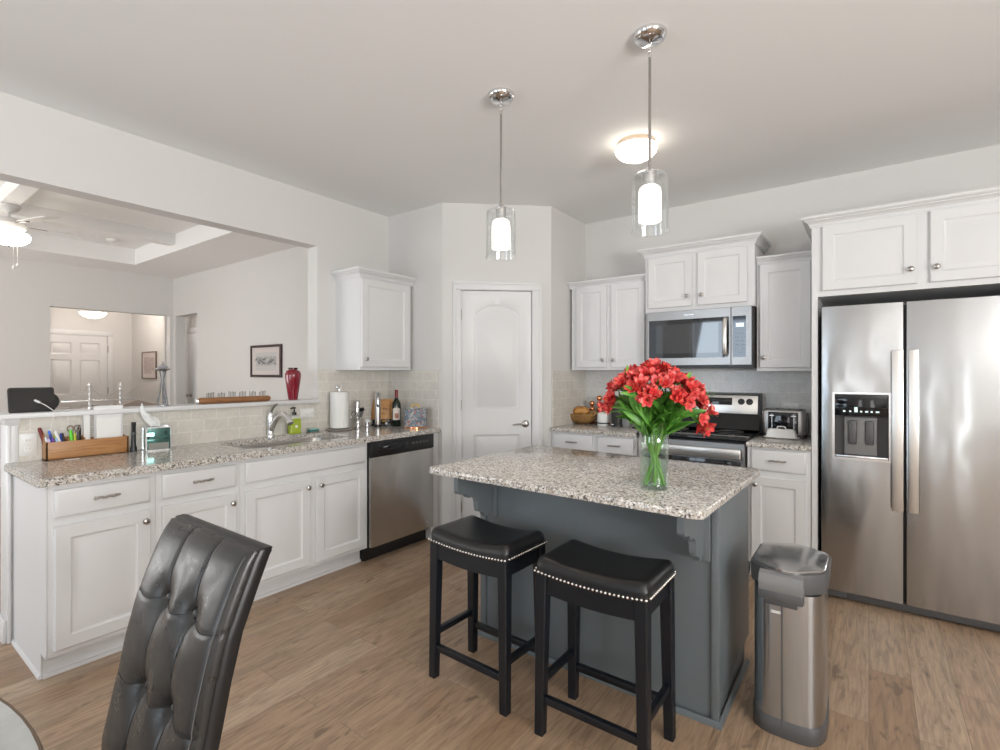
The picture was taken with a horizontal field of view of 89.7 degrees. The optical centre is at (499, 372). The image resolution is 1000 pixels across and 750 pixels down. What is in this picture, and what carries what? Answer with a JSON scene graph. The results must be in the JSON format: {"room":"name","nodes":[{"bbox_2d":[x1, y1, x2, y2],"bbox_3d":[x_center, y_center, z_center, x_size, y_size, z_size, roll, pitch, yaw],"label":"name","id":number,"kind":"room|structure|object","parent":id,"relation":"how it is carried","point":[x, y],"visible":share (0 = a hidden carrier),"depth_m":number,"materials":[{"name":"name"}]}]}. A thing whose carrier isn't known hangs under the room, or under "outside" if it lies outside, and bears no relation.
{"room":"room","nodes":[
{"label":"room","id":0,"kind":"room"},
{"bbox_2d":[0,256,172,486],"bbox_3d":[-6.501,-0.022,5.525,0.120,2.785,5.420,0,0,36],"label":"wall","id":1,"kind":"structure","parent":0,"point":[28,291],"depth_m":6.39,"materials":[{"name":"white paint"}]},
{"bbox_2d":[50,307,131,404],"bbox_3d":[-6.754,-0.022,7.590,2.730,2.785,3.150,0,0,36],"label":"wall","id":2,"kind":"structure","parent":0,"point":[120,324],"depth_m":9.27,"materials":[{"name":"white paint"}]},
{"bbox_2d":[50,334,108,409],"bbox_3d":[-7.381,0.350,8.771,0.106,2.020,0.923,0,0,36],"label":"door","id":3,"kind":"structure","parent":2,"relation":"in","point":[76,361],"depth_m":8.81,"materials":[{"name":"white paint"}]},
{"bbox_2d":[50,329,112,405],"bbox_3d":[-7.415,0.310,8.785,0.040,2.120,1.075,0,0,36],"label":"trim","id":4,"kind":"structure","parent":2,"relation":"attached to","point":[109,335],"depth_m":9.15,"materials":[{"name":"white paint"}]},
{"bbox_2d":[132,314,161,404],"bbox_3d":[-6.018,-0.022,8.872,2.200,2.785,0.110,0,0,36],"label":"wall","id":5,"kind":"structure","parent":0,"point":[146,329],"depth_m":9.09,"materials":[{"name":"white paint"}]},
{"bbox_2d":[141,351,156,378],"bbox_3d":[-6.251,-0.139,8.960,0.640,0.487,0.023,0,0,36],"label":"framed picture","id":6,"kind":"object","parent":5,"relation":"attached to","point":[148,359],"visible":1,"depth_m":8.95,"materials":[{"name":"brown"}]},
{"bbox_2d":[144,357,153,373],"bbox_3d":[-6.251,-0.134,8.960,0.441,0.292,0.002,0,0,36],"label":"print","id":7,"kind":"object","parent":6,"relation":"attached to","point":[148,361],"depth_m":8.96},
{"bbox_2d":[162,315,196,403],"bbox_3d":[-4.385,-0.022,7.464,2.100,2.785,0.350,0,0,36],"label":"wall","id":8,"kind":"structure","parent":0,"point":[190,321],"depth_m":7.91,"materials":[{"name":"white paint"}]},
{"bbox_2d":[186,333,196,403],"bbox_3d":[-4.593,0.372,7.645,0.750,1.975,0.092,0,0,36],"label":"door","id":9,"kind":"structure","parent":8,"relation":"in","point":[192,338],"depth_m":7.80,"materials":[{"name":"white paint"}]},
{"bbox_2d":[187,328,196,403],"bbox_3d":[-4.573,0.335,7.680,0.900,2.070,0.020,0,0,36],"label":"trim","id":10,"kind":"structure","parent":8,"relation":"attached to","point":[189,330],"depth_m":7.92,"materials":[{"name":"white paint"}]},
{"bbox_2d":[0,92,387,639],"bbox_3d":[-2.885,-0.022,2.128,0.130,2.785,6.420,0,0,36],"label":"wall","id":11,"kind":"structure","parent":0,"point":[42,147],"depth_m":3.25,"materials":[{"name":"white paint"}]},
{"bbox_2d":[0,614,5,643],"bbox_3d":[-2.568,1.312,2.588,0.158,0.115,0.016,0,0,36],"label":"baseboard","id":12,"kind":"structure","parent":11,"relation":"attached to","point":[2,620],"depth_m":2.54,"materials":[{"name":"white paint"}]},
{"bbox_2d":[1,425,18,643],"bbox_3d":[-2.537,0.820,2.601,0.156,1.100,0.042,0,0,36],"label":"trim","id":13,"kind":"structure","parent":11,"relation":"attached to","point":[9,434],"depth_m":2.56,"materials":[{"name":"white paint"}]},
{"bbox_2d":[19,433,36,455],"bbox_3d":[-2.442,0.370,2.603,0.007,0.116,0.072,0,0,36],"label":"wall outlet","id":14,"kind":"object","parent":11,"relation":"attached to","point":[27,441],"visible":1,"depth_m":2.60,"materials":[{"name":"white plastic"}]},
{"bbox_2d":[0,399,319,425],"bbox_3d":[-2.030,0.241,3.288,0.207,0.068,1.810,0,0,36],"label":"trim","id":15,"kind":"structure","parent":11,"relation":"attached to","point":[6,418],"depth_m":2.95,"materials":[{"name":"white paint"}]},
{"bbox_2d":[7,387,59,412],"bbox_3d":[-2.489,0.145,2.685,0.084,0.134,0.206,0,0,36],"label":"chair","id":16,"kind":"object","parent":15,"relation":"on","point":[19,400],"visible":0.92,"depth_m":2.66,"materials":[{"name":"black plastic"}]},
{"bbox_2d":[60,382,154,409],"bbox_3d":[-2.278,0.131,2.939,0.036,0.152,0.446,0,0,36],"label":"model","id":17,"kind":"object","parent":15,"relation":"on","point":[120,399],"visible":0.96,"depth_m":2.89},
{"bbox_2d":[155,362,170,405],"bbox_3d":[-2.117,0.068,3.159,0.086,0.278,0.086,0,0,36],"label":"figurine","id":18,"kind":"object","parent":15,"relation":"on","point":[162,367],"visible":1,"depth_m":3.15,"materials":[{"name":"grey metal"}]},
{"bbox_2d":[195,390,270,403],"bbox_3d":[-1.854,0.166,3.517,0.048,0.082,0.505,0,0,36],"label":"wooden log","id":19,"kind":"object","parent":15,"relation":"on","point":[212,400],"visible":1,"depth_m":3.49,"materials":[{"name":"brown wood"}]},
{"bbox_2d":[285,368,300,399],"bbox_3d":[-1.593,0.083,3.872,0.118,0.248,0.118,0,0,36],"label":"vase","id":20,"kind":"object","parent":15,"relation":"on","point":[292,376],"visible":1,"depth_m":3.83,"materials":[{"name":"red ceramic"}]},
{"bbox_2d":[19,403,317,461],"bbox_3d":[-1.956,0.345,3.278,0.008,0.222,1.737,0,0,36],"label":"backsplash","id":21,"kind":"structure","parent":11,"relation":"attached to","point":[193,426],"depth_m":3.28,"materials":[{"name":"beige tile"}]},
{"bbox_2d":[301,408,313,417],"bbox_3d":[-1.491,0.312,3.899,0.007,0.072,0.116,0,0,36],"label":"wall outlet","id":22,"kind":"object","parent":11,"relation":"attached to","point":[305,413],"visible":0.99,"depth_m":3.90,"materials":[{"name":"white plastic"}]},
{"bbox_2d":[330,266,416,369],"bbox_3d":[-1.049,-0.422,4.214,0.362,0.796,0.612,0,0,36],"label":"upper cabinet","id":23,"kind":"object","parent":11,"relation":"attached to","point":[373,306],"visible":1,"depth_m":4.06,"materials":[{"name":"white paint"}]},
{"bbox_2d":[317,369,438,430],"bbox_3d":[-0.980,0.214,4.092,0.620,0.484,0.730,0,0,36],"label":"backsplash","id":24,"kind":"structure","parent":11,"relation":"attached to","point":[421,387],"depth_m":4.28,"materials":[{"name":"beige tile"}]},
{"bbox_2d":[173,246,307,404],"bbox_3d":[-2.950,-0.022,6.207,4.800,2.785,0.120,0,0,36],"label":"wall","id":25,"kind":"structure","parent":0,"point":[262,300],"depth_m":6.34,"materials":[{"name":"white paint"}]},
{"bbox_2d":[250,344,282,377],"bbox_3d":[-2.796,-0.142,6.004,0.688,0.388,0.023,0,0,36],"label":"framed picture","id":26,"kind":"object","parent":25,"relation":"attached to","point":[265,360],"visible":1,"depth_m":5.99,"materials":[{"name":"paper"}]},
{"bbox_2d":[256,352,275,369],"bbox_3d":[-2.796,-0.139,6.004,0.465,0.216,0.002,0,0,36],"label":"print","id":27,"kind":"object","parent":26,"relation":"attached to","point":[264,360],"depth_m":6.00},
{"bbox_2d":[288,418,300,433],"bbox_3d":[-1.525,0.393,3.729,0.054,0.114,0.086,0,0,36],"label":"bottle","id":28,"kind":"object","parent":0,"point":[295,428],"depth_m":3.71,"materials":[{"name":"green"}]},
{"bbox_2d":[388,203,441,525],"bbox_3d":[-0.712,-0.022,4.419,0.665,2.785,0.115,0,0,36],"label":"wall","id":29,"kind":"structure","parent":0,"point":[415,236],"depth_m":4.31,"materials":[{"name":"white paint"}]},
{"bbox_2d":[425,433,437,539],"bbox_3d":[-0.785,0.929,4.347,0.607,0.882,0.084,0,0,36],"label":"trim","id":30,"kind":"structure","parent":29,"relation":"attached to","point":[428,531],"depth_m":4.17,"materials":[{"name":"white paint"}]},
{"bbox_2d":[442,203,550,524],"bbox_3d":[-0.027,-0.022,4.280,0.917,2.785,0.115,0,0,-6],"label":"wall","id":31,"kind":"structure","parent":0,"point":[463,224],"depth_m":4.21,"materials":[{"name":"white paint"}]},
{"bbox_2d":[461,291,531,517],"bbox_3d":[-0.040,0.334,4.234,0.626,2.048,0.087,0,0,-6],"label":"door","id":32,"kind":"structure","parent":31,"relation":"in","point":[495,325],"depth_m":4.24,"materials":[{"name":"white paint"}]},
{"bbox_2d":[453,281,541,520],"bbox_3d":[-0.023,0.302,4.270,0.753,2.136,0.131,0,0,-6],"label":"trim","id":33,"kind":"structure","parent":31,"relation":"attached to","point":[535,288],"depth_m":4.22,"materials":[{"name":"white paint"}]},
{"bbox_2d":[0,0,999,278],"bbox_3d":[-2.749,-1.545,2.761,14.900,0.260,8.000,0,0,36],"label":"ceiling","id":34,"kind":"structure","parent":0,"point":[382,107],"depth_m":2.55,"materials":[{"name":"white paint"}]},
{"bbox_2d":[0,182,38,216],"bbox_3d":[-4.364,-1.552,4.466,3.160,0.125,0.120,0,0,36],"label":"trim","id":35,"kind":"structure","parent":34,"relation":"attached to","point":[12,193],"depth_m":4.22,"materials":[{"name":"white paint"}]},
{"bbox_2d":[0,202,92,268],"bbox_3d":[-4.337,-1.202,4.503,1.159,0.575,1.108,0,0,36],"label":"ceiling fan","id":36,"kind":"object","parent":35,"relation":"hanging from","point":[11,229],"visible":1,"depth_m":4.42,"materials":[{"name":"white"}]},
{"bbox_2d":[0,203,174,245],"bbox_3d":[-4.686,-1.552,4.702,0.120,0.125,2.920,0,0,36],"label":"trim","id":37,"kind":"structure","parent":34,"relation":"attached to","point":[69,220],"depth_m":5.25,"materials":[{"name":"white paint"}]},
{"bbox_2d":[79,311,106,318],"bbox_3d":[-6.375,-1.135,7.878,0.350,0.560,0.350,0,0,36],"label":"ceiling light","id":38,"kind":"object","parent":34,"relation":"hanging from","point":[88,314],"visible":0.75,"depth_m":7.79,"materials":[{"name":"white glass"}]},
{"bbox_2d":[485,87,516,257],"bbox_3d":[0.005,-1.000,2.560,0.160,0.830,0.160,0,0,36],"label":"pendant light","id":39,"kind":"object","parent":34,"relation":"hanging from","point":[500,96],"visible":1,"depth_m":2.53,"materials":[{"name":"glass"}]},
{"bbox_2d":[615,133,656,163],"bbox_3d":[0.834,-1.357,3.083,0.250,0.115,0.250,0,0,36],"label":"ceiling light","id":40,"kind":"object","parent":34,"relation":"attached to","point":[632,149],"visible":0.93,"depth_m":3.01,"materials":[{"name":"white glass"}]},
{"bbox_2d":[630,23,669,233],"bbox_3d":[0.626,-1.000,2.101,0.160,0.830,0.160,0,0,36],"label":"pendant light","id":41,"kind":"object","parent":34,"relation":"hanging from","point":[651,35],"visible":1,"depth_m":2.08,"materials":[{"name":"glass"}]},
{"bbox_2d":[0,487,999,749],"bbox_3d":[-2.712,1.430,2.981,15.100,0.120,8.400,0,0,36],"label":"floor","id":42,"kind":"structure","parent":0,"point":[339,659],"depth_m":2.19,"materials":[{"name":"brown wood"}]},
{"bbox_2d":[0,698,43,749],"bbox_3d":[-1.345,0.995,0.153,1.800,0.750,1.800,0,0,36],"label":"dining table","id":43,"kind":"object","parent":42,"relation":"on","point":[16,733],"visible":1,"depth_m":0.87,"materials":[{"name":"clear glass"}]},
{"bbox_2d":[11,472,154,679],"bbox_3d":[-2.089,0.929,2.529,0.655,0.882,0.429,0,0,36],"label":"base cabinet","id":44,"kind":"object","parent":42,"relation":"on","point":[83,551],"visible":0.97,"depth_m":2.34,"materials":[{"name":"white paint"}]},
{"bbox_2d":[116,399,159,406],"bbox_3d":[-4.644,0.844,6.278,0.924,1.052,0.910,0,0,36],"label":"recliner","id":45,"kind":"object","parent":42,"relation":"on","point":[133,402],"visible":0.02,"depth_m":5.98,"materials":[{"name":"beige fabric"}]},
{"bbox_2d":[101,514,272,749],"bbox_3d":[-0.831,0.869,0.944,0.444,1.002,0.630,0,0,36],"label":"dining chair","id":46,"kind":"object","parent":42,"relation":"on","point":[194,599],"visible":1,"depth_m":1.06,"materials":[{"name":"grey leather"}]},
{"bbox_2d":[155,460,239,546],"bbox_3d":[-1.837,0.929,2.873,0.655,0.882,0.421,0,0,36],"label":"base cabinet","id":47,"kind":"object","parent":42,"relation":"on","point":[210,493],"visible":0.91,"depth_m":2.70,"materials":[{"name":"white paint"}]},
{"bbox_2d":[240,443,366,601],"bbox_3d":[-1.444,0.929,3.408,0.655,0.882,0.905,0,0,36],"label":"base cabinet","id":48,"kind":"object","parent":42,"relation":"on","point":[310,506],"visible":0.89,"depth_m":3.21,"materials":[{"name":"white paint"}]},
{"bbox_2d":[4,424,440,488],"bbox_3d":[-1.495,0.475,3.355,0.656,0.038,2.522,0,0,36],"label":"countertop","id":49,"kind":"structure","parent":48,"relation":"on","point":[38,473],"depth_m":2.75,"materials":[{"name":"stone"}]},
{"bbox_2d":[42,433,128,460],"bbox_3d":[-2.272,0.386,2.769,0.076,0.140,0.362,0,0,36],"label":"desk organizer","id":50,"kind":"object","parent":49,"relation":"on","point":[67,449],"visible":1,"depth_m":2.73,"materials":[{"name":"brown wood"}]},
{"bbox_2d":[83,415,91,438],"bbox_3d":[-2.281,0.336,2.782,0.018,0.224,0.036,0,0,36],"label":"notebook","id":51,"kind":"object","parent":50,"relation":"in","point":[86,418],"visible":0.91,"depth_m":2.77,"materials":[{"name":"white paper"}]},
{"bbox_2d":[96,417,120,438],"bbox_3d":[-2.213,0.350,2.845,0.003,0.198,0.114,0,0,36],"label":"envelope","id":52,"kind":"object","parent":50,"relation":"in","point":[107,427],"visible":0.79,"depth_m":2.84,"materials":[{"name":"white paper"}]},
{"bbox_2d":[94,405,122,438],"bbox_3d":[-2.232,0.318,2.868,0.003,0.264,0.135,0,0,36],"label":"envelope","id":53,"kind":"object","parent":50,"relation":"in","point":[110,406],"visible":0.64,"depth_m":2.87,"materials":[{"name":"white paper"}]},
{"bbox_2d":[130,422,136,451],"bbox_3d":[-2.126,0.370,2.918,0.033,0.172,0.033,0,0,36],"label":"flashlight","id":54,"kind":"object","parent":49,"relation":"on","point":[133,448],"visible":1,"depth_m":2.91,"materials":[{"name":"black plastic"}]},
{"bbox_2d":[140,403,171,451],"bbox_3d":[-2.059,0.315,3.003,0.126,0.281,0.143,0,0,45],"label":"tissue box","id":55,"kind":"object","parent":49,"relation":"on","point":[155,436],"visible":1,"depth_m":2.97,"materials":[{"name":"teal cardboard"}]},
{"bbox_2d":[266,403,293,436],"bbox_3d":[-1.548,0.335,3.532,0.283,0.241,0.062,0,0,36],"label":"faucet","id":56,"kind":"object","parent":49,"relation":"on","point":[272,421],"visible":1,"depth_m":3.57,"materials":[{"name":"silver metal"}]},
{"bbox_2d":[234,437,330,448],"bbox_3d":[-1.446,0.582,3.423,0.450,0.187,0.780,0,0,36],"label":"sink","id":57,"kind":"object","parent":49,"relation":"in","point":[287,442],"visible":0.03,"depth_m":3.61,"materials":[{"name":"silver metal"}]},
{"bbox_2d":[288,407,300,433],"bbox_3d":[-1.524,0.351,3.728,0.056,0.198,0.086,0,0,36],"label":"soap dispenser","id":58,"kind":"object","parent":49,"relation":"on","point":[295,428],"visible":0.91,"depth_m":3.71,"materials":[{"name":"green"}]},
{"bbox_2d":[326,385,354,430],"bbox_3d":[-1.287,0.274,4.028,0.206,0.363,0.206,0,0,36],"label":"paper towel holder","id":59,"kind":"object","parent":49,"relation":"on","point":[339,401],"visible":1,"depth_m":3.97,"materials":[{"name":"paper"}]},
{"bbox_2d":[351,400,363,428],"bbox_3d":[-1.185,0.341,4.141,0.066,0.230,0.130,0,0,36],"label":"corkscrew","id":60,"kind":"object","parent":49,"relation":"on","point":[358,413],"visible":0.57,"depth_m":4.13,"materials":[{"name":"silver metal"}]},
{"bbox_2d":[374,392,380,426],"bbox_3d":[-1.040,0.308,4.283,0.060,0.295,0.060,0,0,36],"label":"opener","id":61,"kind":"object","parent":49,"relation":"on","point":[377,394],"visible":1,"depth_m":4.26,"materials":[{"name":"silver metal"}]},
{"bbox_2d":[371,419,391,425],"bbox_3d":[-1.033,0.376,4.397,0.170,0.160,0.101,0,0,-9],"label":"stand","id":62,"kind":"object","parent":49,"relation":"on","point":[383,421],"visible":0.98,"depth_m":4.36,"materials":[{"name":"black plastic"}]},
{"bbox_2d":[371,399,392,418],"bbox_3d":[-1.037,0.319,4.425,0.184,0.176,0.050,0,0,-9],"label":"wooden plaque","id":63,"kind":"object","parent":62,"relation":"on","point":[386,404],"visible":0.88,"depth_m":4.42,"materials":[{"name":"orange wood"}]},
{"bbox_2d":[392,390,400,425],"bbox_3d":[-0.890,0.300,4.323,0.076,0.312,0.076,0,0,36],"label":"wine bottle","id":64,"kind":"object","parent":49,"relation":"on","point":[396,405],"visible":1,"depth_m":4.29,"materials":[{"name":"green glass"}]},
{"bbox_2d":[403,403,427,428],"bbox_3d":[-0.705,0.354,4.188,0.204,0.203,0.204,0,0,36],"label":"tin canister","id":65,"kind":"object","parent":49,"relation":"on","point":[415,417],"visible":1,"depth_m":4.11,"materials":[{"name":"multicoloured metal"}]},
{"bbox_2d":[360,433,433,561],"bbox_3d":[-0.977,0.930,4.032,0.630,0.880,0.647,0,0,36],"label":"dishwasher","id":66,"kind":"object","parent":42,"relation":"on","point":[399,479],"visible":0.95,"depth_m":3.81,"materials":[{"name":"silver metal"}]},
{"bbox_2d":[428,515,546,716],"bbox_3d":[-0.057,1.034,2.256,0.456,0.672,0.312,0,0,38],"label":"bar stool","id":67,"kind":"object","parent":42,"relation":"on","point":[476,545],"visible":0.99,"depth_m":2.18,"materials":[{"name":"black leather"}]},
{"bbox_2d":[552,431,637,455],"bbox_3d":[0.913,0.929,4.271,0.749,0.882,0.692,0,0,36],"label":"base cabinet","id":68,"kind":"object","parent":42,"relation":"on","point":[589,442],"visible":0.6,"depth_m":4.01,"materials":[{"name":"white paint"}]},
{"bbox_2d":[549,423,638,437],"bbox_3d":[0.919,0.472,4.278,0.754,0.032,0.676,0,0,36],"label":"countertop","id":69,"kind":"structure","parent":68,"relation":"on","point":[588,428],"depth_m":4.08,"materials":[{"name":"stone"}]},
{"bbox_2d":[570,410,597,423],"bbox_3d":[0.735,0.391,4.570,0.375,0.129,0.210,0,0,36],"label":"wooden bowl","id":70,"kind":"object","parent":69,"relation":"on","point":[576,418],"visible":0.64,"depth_m":4.47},
{"bbox_2d":[573,406,589,413],"bbox_3d":[0.743,0.342,4.559,0.155,0.082,0.122,0,0,36],"label":"bread loaf","id":71,"kind":"object","parent":70,"relation":"in","point":[580,409],"visible":0.8,"depth_m":4.51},
{"bbox_2d":[597,412,608,425],"bbox_3d":[0.905,0.402,4.409,0.104,0.107,0.104,0,0,36],"label":"candle jar","id":72,"kind":"object","parent":69,"relation":"on","point":[602,419],"visible":0.88,"depth_m":4.36,"materials":[{"name":"white ceramic"}]},
{"bbox_2d":[610,403,632,426],"bbox_3d":[1.104,0.358,4.321,0.336,0.196,0.158,0,0,-20],"label":"canister","id":73,"kind":"object","parent":69,"relation":"on","point":[615,421],"visible":0.58,"depth_m":4.25,"materials":[{"name":"black plastic"}]},
{"bbox_2d":[454,478,748,730],"bbox_3d":[0.491,0.929,2.455,1.202,0.882,0.945,0,0,36],"label":"kitchen island","id":74,"kind":"object","parent":42,"relation":"on","point":[709,556],"visible":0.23,"depth_m":2.18,"materials":[{"name":"grey paint"}]},
{"bbox_2d":[429,445,759,519],"bbox_3d":[0.444,0.472,2.421,1.320,0.032,0.984,0,0,36],"label":"island countertop","id":75,"kind":"structure","parent":74,"relation":"on","point":[696,490],"depth_m":2.19,"materials":[{"name":"stone"}]},
{"bbox_2d":[639,432,668,488],"bbox_3d":[0.611,0.345,1.994,0.114,0.222,0.114,0,0,36],"label":"flower vase","id":76,"kind":"object","parent":75,"relation":"on","point":[644,449],"visible":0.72,"depth_m":1.97,"materials":[{"name":"clear glass"}]},
{"bbox_2d":[597,389,662,483],"bbox_3d":[0.511,0.251,1.983,0.253,0.378,0.138,0,0,20],"label":"alstroemeria","id":77,"kind":"object","parent":76,"relation":"in","point":[610,397],"visible":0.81,"depth_m":2.00,"materials":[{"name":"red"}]},
{"bbox_2d":[604,372,661,485],"bbox_3d":[0.545,0.217,2.058,0.236,0.447,0.129,0,0,20],"label":"alstroemeria","id":78,"kind":"object","parent":76,"relation":"in","point":[609,384],"visible":0.12,"depth_m":2.06,"materials":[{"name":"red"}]},
{"bbox_2d":[611,365,664,481],"bbox_3d":[0.542,0.204,1.975,0.216,0.472,0.122,0,0,-26],"label":"alstroemeria","id":79,"kind":"object","parent":76,"relation":"in","point":[618,381],"visible":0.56,"depth_m":1.95,"materials":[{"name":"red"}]},
{"bbox_2d":[622,372,658,482],"bbox_3d":[0.549,0.219,1.958,0.110,0.443,0.209,0,0,36],"label":"alstroemeria","id":80,"kind":"object","parent":76,"relation":"in","point":[644,379],"visible":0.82,"depth_m":1.92,"materials":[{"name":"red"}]},
{"bbox_2d":[618,362,664,480],"bbox_3d":[0.553,0.198,1.988,0.170,0.485,0.134,0,0,36],"label":"alstroemeria","id":81,"kind":"object","parent":76,"relation":"in","point":[647,369],"visible":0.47,"depth_m":1.95,"materials":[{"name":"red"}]},
{"bbox_2d":[621,379,672,481],"bbox_3d":[0.586,0.232,1.902,0.224,0.417,0.152,0,0,-41],"label":"alstroemeria","id":82,"kind":"object","parent":76,"relation":"in","point":[649,392],"visible":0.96,"depth_m":1.88,"materials":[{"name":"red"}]},
{"bbox_2d":[636,372,674,454],"bbox_3d":[0.611,0.217,1.926,0.137,0.446,0.184,0,0,36],"label":"alstroemeria","id":83,"kind":"object","parent":76,"relation":"in","point":[660,379],"visible":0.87,"depth_m":1.90,"materials":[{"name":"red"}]},
{"bbox_2d":[640,358,671,485],"bbox_3d":[0.624,0.189,2.023,0.157,0.501,0.145,0,0,-10],"label":"alstroemeria","id":84,"kind":"object","parent":76,"relation":"in","point":[664,366],"visible":0.38,"depth_m":1.99,"materials":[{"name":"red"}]},
{"bbox_2d":[650,385,695,481],"bbox_3d":[0.619,0.241,1.902,0.132,0.398,0.230,0,0,-33],"label":"alstroemeria","id":85,"kind":"object","parent":76,"relation":"in","point":[679,394],"visible":0.94,"depth_m":1.86,"materials":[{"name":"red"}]},
{"bbox_2d":[657,369,688,447],"bbox_3d":[0.656,0.211,1.946,0.144,0.457,0.177,0,0,-4],"label":"alstroemeria","id":86,"kind":"object","parent":76,"relation":"in","point":[679,378],"visible":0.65,"depth_m":1.91,"materials":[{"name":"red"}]},
{"bbox_2d":[648,372,701,481],"bbox_3d":[0.663,0.218,1.929,0.204,0.445,0.148,0,0,20],"label":"alstroemeria","id":87,"kind":"object","parent":76,"relation":"in","point":[690,385],"visible":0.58,"depth_m":1.89,"materials":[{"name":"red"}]},
{"bbox_2d":[644,388,715,483],"bbox_3d":[0.717,0.246,1.975,0.254,0.389,0.181,0,0,36],"label":"alstroemeria","id":88,"kind":"object","parent":76,"relation":"in","point":[704,402],"visible":0.44,"depth_m":1.93,"materials":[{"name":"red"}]},
{"bbox_2d":[659,402,718,448],"bbox_3d":[0.687,0.248,1.932,0.278,0.384,0.152,0,0,36],"label":"alstroemeria","id":89,"kind":"object","parent":76,"relation":"in","point":[704,426],"visible":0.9,"depth_m":1.89,"materials":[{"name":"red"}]},
{"bbox_2d":[534,539,675,749],"bbox_3d":[0.396,1.034,1.902,0.456,0.672,0.312,0,0,36],"label":"bar stool","id":90,"kind":"object","parent":42,"relation":"on","point":[577,573],"visible":1,"depth_m":1.86,"materials":[{"name":"leather"}]},
{"bbox_2d":[637,391,761,570],"bbox_3d":[1.514,0.763,3.814,0.750,1.214,0.709,0,0,36],"label":"range","id":91,"kind":"object","parent":42,"relation":"on","point":[738,421],"visible":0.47,"depth_m":3.66,"materials":[{"name":"silver metal"}]},
{"bbox_2d":[637,427,760,442],"bbox_3d":[1.506,0.452,3.803,0.750,0.025,0.605,0,0,36],"label":"cooktop","id":92,"kind":"object","parent":91,"relation":"in","point":[686,434],"depth_m":3.60,"materials":[{"name":"black glass"}]},
{"bbox_2d":[748,447,811,574],"bbox_3d":[1.975,0.929,3.492,0.364,0.882,0.692,0,0,36],"label":"base cabinet","id":93,"kind":"object","parent":42,"relation":"on","point":[780,498],"visible":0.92,"depth_m":3.23,"materials":[{"name":"white paint"}]},
{"bbox_2d":[746,434,811,450],"bbox_3d":[1.980,0.472,3.500,0.368,0.032,0.676,0,0,36],"label":"countertop","id":94,"kind":"structure","parent":93,"relation":"on","point":[799,444],"depth_m":3.30,"materials":[{"name":"stone"}]},
{"bbox_2d":[763,426,798,439],"bbox_3d":[1.960,0.412,3.504,0.216,0.088,0.090,0,0,36],"label":"butter dish","id":95,"kind":"object","parent":94,"relation":"on","point":[777,433],"visible":1,"depth_m":3.48,"materials":[{"name":"ceramic"}]},
{"bbox_2d":[762,408,808,438],"bbox_3d":[2.051,0.355,3.623,0.289,0.202,0.207,0,0,36],"label":"toaster","id":96,"kind":"object","parent":94,"relation":"on","point":[796,419],"visible":0.91,"depth_m":3.55,"materials":[{"name":"silver metal"}]},
{"bbox_2d":[750,542,831,746],"bbox_3d":[1.158,1.048,2.005,0.262,0.643,0.424,0,0,36],"label":"trash can","id":97,"kind":"object","parent":42,"relation":"on","point":[791,698],"visible":1,"depth_m":1.88,"materials":[{"name":"silver metal"}]},
{"bbox_2d":[801,186,999,550],"bbox_3d":[2.541,0.202,3.076,1.141,2.336,0.712,0,0,36],"label":"tall cabinet","id":98,"kind":"object","parent":42,"relation":"on","point":[947,246],"visible":0.98,"depth_m":2.90,"materials":[{"name":"white paint"}]},
{"bbox_2d":[821,295,999,631],"bbox_3d":[2.524,0.482,3.060,0.920,1.775,0.720,0,0,36],"label":"refrigerator","id":99,"kind":"object","parent":42,"relation":"on","point":[910,392],"visible":0.94,"depth_m":2.80,"materials":[{"name":"grey metal"}]},
{"bbox_2d":[551,206,584,446],"bbox_3d":[0.583,-0.022,4.570,0.115,2.785,0.660,0,0,36],"label":"wall","id":100,"kind":"structure","parent":0,"point":[567,233],"depth_m":4.44,"materials":[{"name":"white paint"}]},
{"bbox_2d":[552,371,585,426],"bbox_3d":[0.632,0.218,4.532,0.008,0.476,0.624,0,0,36],"label":"backsplash","id":101,"kind":"structure","parent":100,"relation":"attached to","point":[568,387],"depth_m":4.47,"materials":[{"name":"beige tile"}]},
{"bbox_2d":[585,144,999,432],"bbox_3d":[3.046,-0.022,3.223,5.700,2.785,0.120,0,0,36],"label":"wall","id":102,"kind":"structure","parent":0,"point":[611,249],"depth_m":3.81,"materials":[{"name":"white paint"}]},
{"bbox_2d":[567,273,646,369],"bbox_3d":[0.997,-0.415,4.420,0.723,0.781,0.371,0,0,36],"label":"upper cabinet","id":103,"kind":"object","parent":102,"relation":"attached to","point":[609,316],"visible":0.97,"depth_m":4.30,"materials":[{"name":"white paint"}]},
{"bbox_2d":[586,370,811,434],"bbox_3d":[1.575,0.217,4.222,1.879,0.478,0.008,0,0,36],"label":"backsplash","id":104,"kind":"structure","parent":102,"relation":"attached to","point":[776,387],"depth_m":3.94,"materials":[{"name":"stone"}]},
{"bbox_2d":[637,231,771,313],"bbox_3d":[1.588,-0.732,3.942,0.898,0.508,0.442,0,0,36],"label":"upper cabinet","id":105,"kind":"object","parent":102,"relation":"attached to","point":[721,272],"visible":1,"depth_m":3.76,"materials":[{"name":"white paint"}]},
{"bbox_2d":[647,306,756,368],"bbox_3d":[1.582,-0.255,3.913,0.757,0.440,0.479,0,0,36],"label":"microwave","id":106,"kind":"object","parent":105,"relation":"attached to","point":[726,337],"visible":0.98,"depth_m":3.73,"materials":[{"name":"silver metal"}]},
{"bbox_2d":[756,250,811,370],"bbox_3d":[2.077,-0.421,3.627,0.361,0.813,0.371,0,0,36],"label":"upper cabinet","id":107,"kind":"object","parent":102,"relation":"attached to","point":[784,281],"visible":0.96,"depth_m":3.51,"materials":[{"name":"white paint"}]},
{"bbox_2d":[782,402,798,408],"bbox_3d":[2.177,0.258,3.771,0.116,0.072,0.007,0,0,36],"label":"wall outlet","id":108,"kind":"object","parent":102,"relation":"attached to","point":[784,404],"visible":0.61,"depth_m":3.77,"materials":[{"name":"white plastic"}]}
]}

